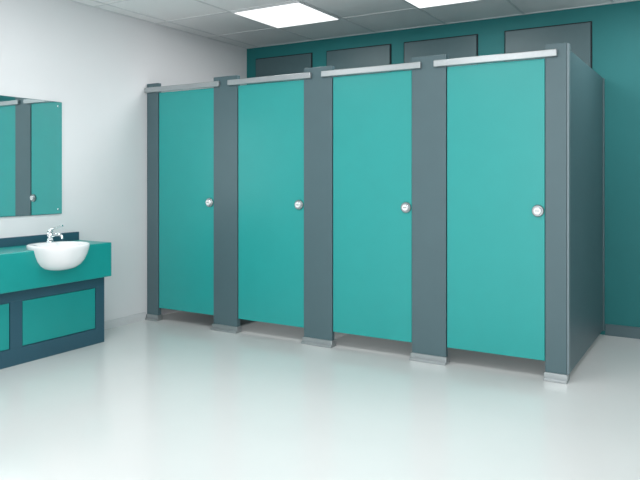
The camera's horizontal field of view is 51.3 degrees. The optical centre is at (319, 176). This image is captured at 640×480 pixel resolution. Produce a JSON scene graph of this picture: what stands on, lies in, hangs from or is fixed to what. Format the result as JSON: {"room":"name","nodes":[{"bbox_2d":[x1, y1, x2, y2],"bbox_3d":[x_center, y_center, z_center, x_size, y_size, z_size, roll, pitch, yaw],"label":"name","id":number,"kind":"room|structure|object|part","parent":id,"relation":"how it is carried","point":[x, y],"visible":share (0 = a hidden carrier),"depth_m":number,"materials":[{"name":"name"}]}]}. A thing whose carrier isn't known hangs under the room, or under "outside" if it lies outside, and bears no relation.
{"room":"public restroom","nodes":[
{"label":"public restroom","id":0,"kind":"room"},
{"bbox_2d":[0,0,246,320],"bbox_3d":[-2.707,-0.060,4.119,0.100,2.660,7.480,0,0,31],"label":"wall","id":1,"kind":"structure","parent":0,"point":[99,64],"depth_m":5.53,"materials":[{"name":"paint"}]},
{"bbox_2d":[0,95,61,216],"bbox_3d":[-2.276,-0.147,4.723,0.017,0.865,1.060,0,0,31],"label":"wall mirror","id":2,"kind":"object","parent":1,"relation":"attached to","point":[30,129],"visible":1,"depth_m":4.94,"materials":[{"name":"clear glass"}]},
{"bbox_2d":[104,312,145,329],"bbox_3d":[-1.737,1.235,5.627,0.012,0.070,0.715,0,0,31],"label":"baseboard","id":3,"kind":"structure","parent":1,"relation":"attached to","point":[117,322],"depth_m":5.72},
{"bbox_2d":[0,311,639,479],"bbox_3d":[0.247,1.320,2.347,6.990,0.100,7.480,0,0,31],"label":"floor","id":4,"kind":"structure","parent":0,"point":[174,397],"depth_m":3.61,"materials":[{"name":"plastic"}]},
{"bbox_2d":[0,232,110,368],"bbox_3d":[-2.231,0.853,4.436,0.389,0.835,1.815,0,0,31],"label":"vanity unit","id":5,"kind":"object","parent":4,"relation":"on","point":[44,313],"visible":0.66,"depth_m":4.72,"materials":[{"name":"teal laminate"},{"name":"dark slate-coloured laminate"}]},
{"bbox_3d":[-2.238,0.998,4.199,0.009,0.305,0.610,0,0,31],"label":"panel","id":6,"kind":"part","parent":5,"relation":"part of","materials":[{"name":"teal laminate"}]},
{"bbox_3d":[-2.129,0.800,4.376,0.013,0.079,1.795,0,0,31],"label":"rail","id":7,"kind":"part","parent":5,"relation":"part of","materials":[{"name":"laminate"}]},
{"bbox_3d":[-2.129,1.212,4.376,0.013,0.115,1.795,0,0,31],"label":"plinth rail","id":8,"kind":"part","parent":5,"relation":"part of","materials":[{"name":"laminate"}]},
{"bbox_2d":[0,240,110,293],"bbox_3d":[-2.231,0.630,4.436,0.389,0.260,1.815,0,0,31],"label":"countertop","id":9,"kind":"structure","parent":5,"relation":"on","point":[20,270],"depth_m":4.60,"materials":[{"name":"teal laminate"}]},
{"bbox_2d":[26,241,89,270],"bbox_3d":[-1.844,0.562,4.703,0.400,0.182,0.400,0,0,31],"label":"washbasin","id":10,"kind":"object","parent":9,"relation":"in","point":[56,255],"visible":0.94,"depth_m":4.57,"materials":[{"name":"white ceramic"}]},
{"bbox_2d":[46,225,63,242],"bbox_3d":[-1.895,0.408,4.787,0.170,0.129,0.054,0,0,25],"label":"tap","id":11,"kind":"object","parent":10,"relation":"on","point":[50,235],"visible":1,"depth_m":4.79,"materials":[{"name":"silver metal"}]},
{"bbox_3d":[-1.887,0.421,4.776,0.148,0.042,0.022,0,0,31],"label":"spout","id":12,"kind":"part","parent":11,"relation":"part of","materials":[{"name":"silver metal"}]},
{"bbox_3d":[-1.871,0.998,4.810,0.009,0.305,0.615,0,0,31],"label":"panel","id":13,"kind":"part","parent":5,"relation":"part of","materials":[{"name":"teal laminate"}]},
{"bbox_2d":[144,81,219,321],"bbox_3d":[-0.822,0.220,6.343,0.844,2.100,1.475,0,0,31],"label":"toilet cubicle","id":14,"kind":"object","parent":4,"relation":"on","point":[180,124],"visible":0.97,"depth_m":5.76,"materials":[{"name":"laminate"}]},
{"bbox_3d":[-1.148,0.205,5.736,0.622,1.900,0.022,0,0,31],"label":"door","id":15,"kind":"part","parent":14,"relation":"part of","materials":[{"name":"teal laminate"}]},
{"bbox_2d":[211,72,311,333],"bbox_3d":[-0.113,0.220,5.918,0.971,2.100,1.475,0,0,31],"label":"toilet cubicle","id":16,"kind":"object","parent":4,"relation":"on","point":[259,128],"visible":0.95,"depth_m":5.33,"materials":[{"name":"laminate"}]},
{"bbox_3d":[-0.389,0.205,5.281,0.632,1.900,0.022,0,0,31],"label":"door","id":17,"kind":"part","parent":16,"relation":"part of","materials":[{"name":"teal laminate"}]},
{"bbox_2d":[301,62,421,347],"bbox_3d":[0.650,0.220,5.460,0.971,2.100,1.475,0,0,31],"label":"toilet cubicle","id":18,"kind":"object","parent":4,"relation":"on","point":[358,128],"visible":0.98,"depth_m":4.87,"materials":[{"name":"laminate"}]},
{"bbox_3d":[0.374,0.205,4.824,0.632,1.900,0.022,0,0,31],"label":"door","id":19,"kind":"part","parent":18,"relation":"part of","materials":[{"name":"teal laminate"}]},
{"bbox_2d":[409,43,604,383],"bbox_3d":[1.449,0.220,4.981,1.054,2.100,1.475,0,0,31],"label":"toilet cubicle","id":20,"kind":"object","parent":4,"relation":"on","point":[508,158],"visible":1,"depth_m":4.38,"materials":[{"name":"laminate"}]},
{"bbox_3d":[1.142,0.205,4.363,0.642,1.900,0.022,0,0,31],"label":"door","id":21,"kind":"part","parent":20,"relation":"part of","materials":[{"name":"teal laminate"}]},
{"bbox_3d":[1.539,0.198,4.129,0.011,2.045,0.045,0,0,31],"label":"corner trim","id":22,"kind":"part","parent":20,"relation":"part of","materials":[{"name":"grey metal"}]},
{"bbox_3d":[1.902,0.215,4.748,0.022,2.010,1.399,0,0,31],"label":"panel","id":23,"kind":"part","parent":20,"relation":"part of","materials":[{"name":"laminate"}]},
{"bbox_2d":[73,0,629,47],"bbox_3d":[0.247,-1.440,2.347,6.990,0.100,7.480,0,0,31],"label":"ceiling","id":24,"kind":"structure","parent":0,"point":[168,10],"depth_m":5.71,"materials":[{"name":"tile"}]},
{"bbox_2d":[232,1,340,27],"bbox_3d":[-0.279,-1.383,5.718,0.676,0.011,0.676,0,0,31],"label":"frame","id":25,"kind":"object","parent":24,"relation":"attached to","point":[300,2],"visible":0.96,"depth_m":5.49,"materials":[{"name":"white metal"}]},
{"bbox_2d":[235,3,337,27],"bbox_3d":[-0.279,-1.377,5.718,0.640,0.006,0.640,0,0,31],"label":"diffuser","id":26,"kind":"object","parent":25,"relation":"attached to","point":[295,14],"visible":1,"depth_m":5.67,"materials":[{"name":"white plastic"}]},
{"bbox_2d":[68,0,639,48],"bbox_3d":[0.222,-1.388,2.304,6.790,0.005,7.380,0,0,31],"label":"grid","id":27,"kind":"object","parent":24,"relation":"attached to","point":[509,1],"depth_m":5.76,"materials":[{"name":"white metal"}]},
{"bbox_2d":[247,1,639,334],"bbox_3d":[2.140,-0.060,5.503,6.790,2.660,0.120,0,0,31],"label":"wall","id":28,"kind":"structure","parent":0,"point":[615,27],"depth_m":5.41,"materials":[{"name":"teal paint"}]},
{"bbox_3d":[-0.387,-0.058,6.957,0.690,2.395,0.014,0,0,31],"label":"duct panel","id":29,"kind":"part","parent":28,"relation":"part of","materials":[{"name":"laminate"}]},
{"bbox_2d":[256,53,312,67],"bbox_3d":[-0.383,-0.058,6.965,0.710,2.415,0.008,0,0,31],"label":"surround","id":30,"kind":"object","parent":28,"relation":"attached to","point":[303,53],"visible":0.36,"depth_m":6.83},
{"bbox_3d":[0.367,-0.058,6.504,0.690,2.395,0.014,0,0,31],"label":"duct panel","id":31,"kind":"part","parent":28,"relation":"part of","materials":[{"name":"laminate"}]},
{"bbox_2d":[327,44,390,71],"bbox_3d":[0.372,-0.058,6.512,0.710,2.415,0.008,0,0,31],"label":"surround","id":32,"kind":"object","parent":28,"relation":"attached to","point":[383,44],"visible":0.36,"depth_m":6.42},
{"bbox_3d":[1.088,-0.058,6.072,0.690,2.395,0.014,0,0,31],"label":"duct panel","id":33,"kind":"part","parent":28,"relation":"part of","materials":[{"name":"laminate"}]},
{"bbox_2d":[404,34,477,55],"bbox_3d":[1.093,-0.058,6.080,0.710,2.415,0.008,0,0,31],"label":"surround","id":34,"kind":"object","parent":28,"relation":"attached to","point":[472,34],"visible":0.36,"depth_m":6.01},
{"bbox_2d":[504,21,591,67],"bbox_3d":[1.903,-0.058,5.594,0.710,2.415,0.008,0,0,31],"label":"surround","id":35,"kind":"object","parent":28,"relation":"attached to","point":[587,21],"visible":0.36,"depth_m":5.54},
{"bbox_3d":[1.898,-0.058,5.586,0.690,2.395,0.014,0,0,31],"label":"duct panel","id":36,"kind":"part","parent":28,"relation":"part of","materials":[{"name":"laminate"}]},
{"bbox_2d":[605,324,639,338],"bbox_3d":[3.660,1.225,4.538,3.190,0.090,0.012,0,0,31],"label":"baseboard","id":37,"kind":"structure","parent":28,"relation":"attached to","point":[610,329],"depth_m":5.29,"materials":[{"name":"laminate"}]},
{"bbox_3d":[0.922,-1.383,4.998,0.676,0.011,0.676,0,0,31],"label":"frame","id":38,"kind":"object","parent":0,"visible":0},
{"bbox_2d":[406,0,475,7],"bbox_3d":[0.922,-1.377,4.998,0.640,0.006,0.640,0,0,31],"label":"diffuser","id":39,"kind":"object","parent":38,"relation":"attached to","point":[418,3],"visible":1,"depth_m":5.25,"materials":[{"name":"white plastic"}]}
]}

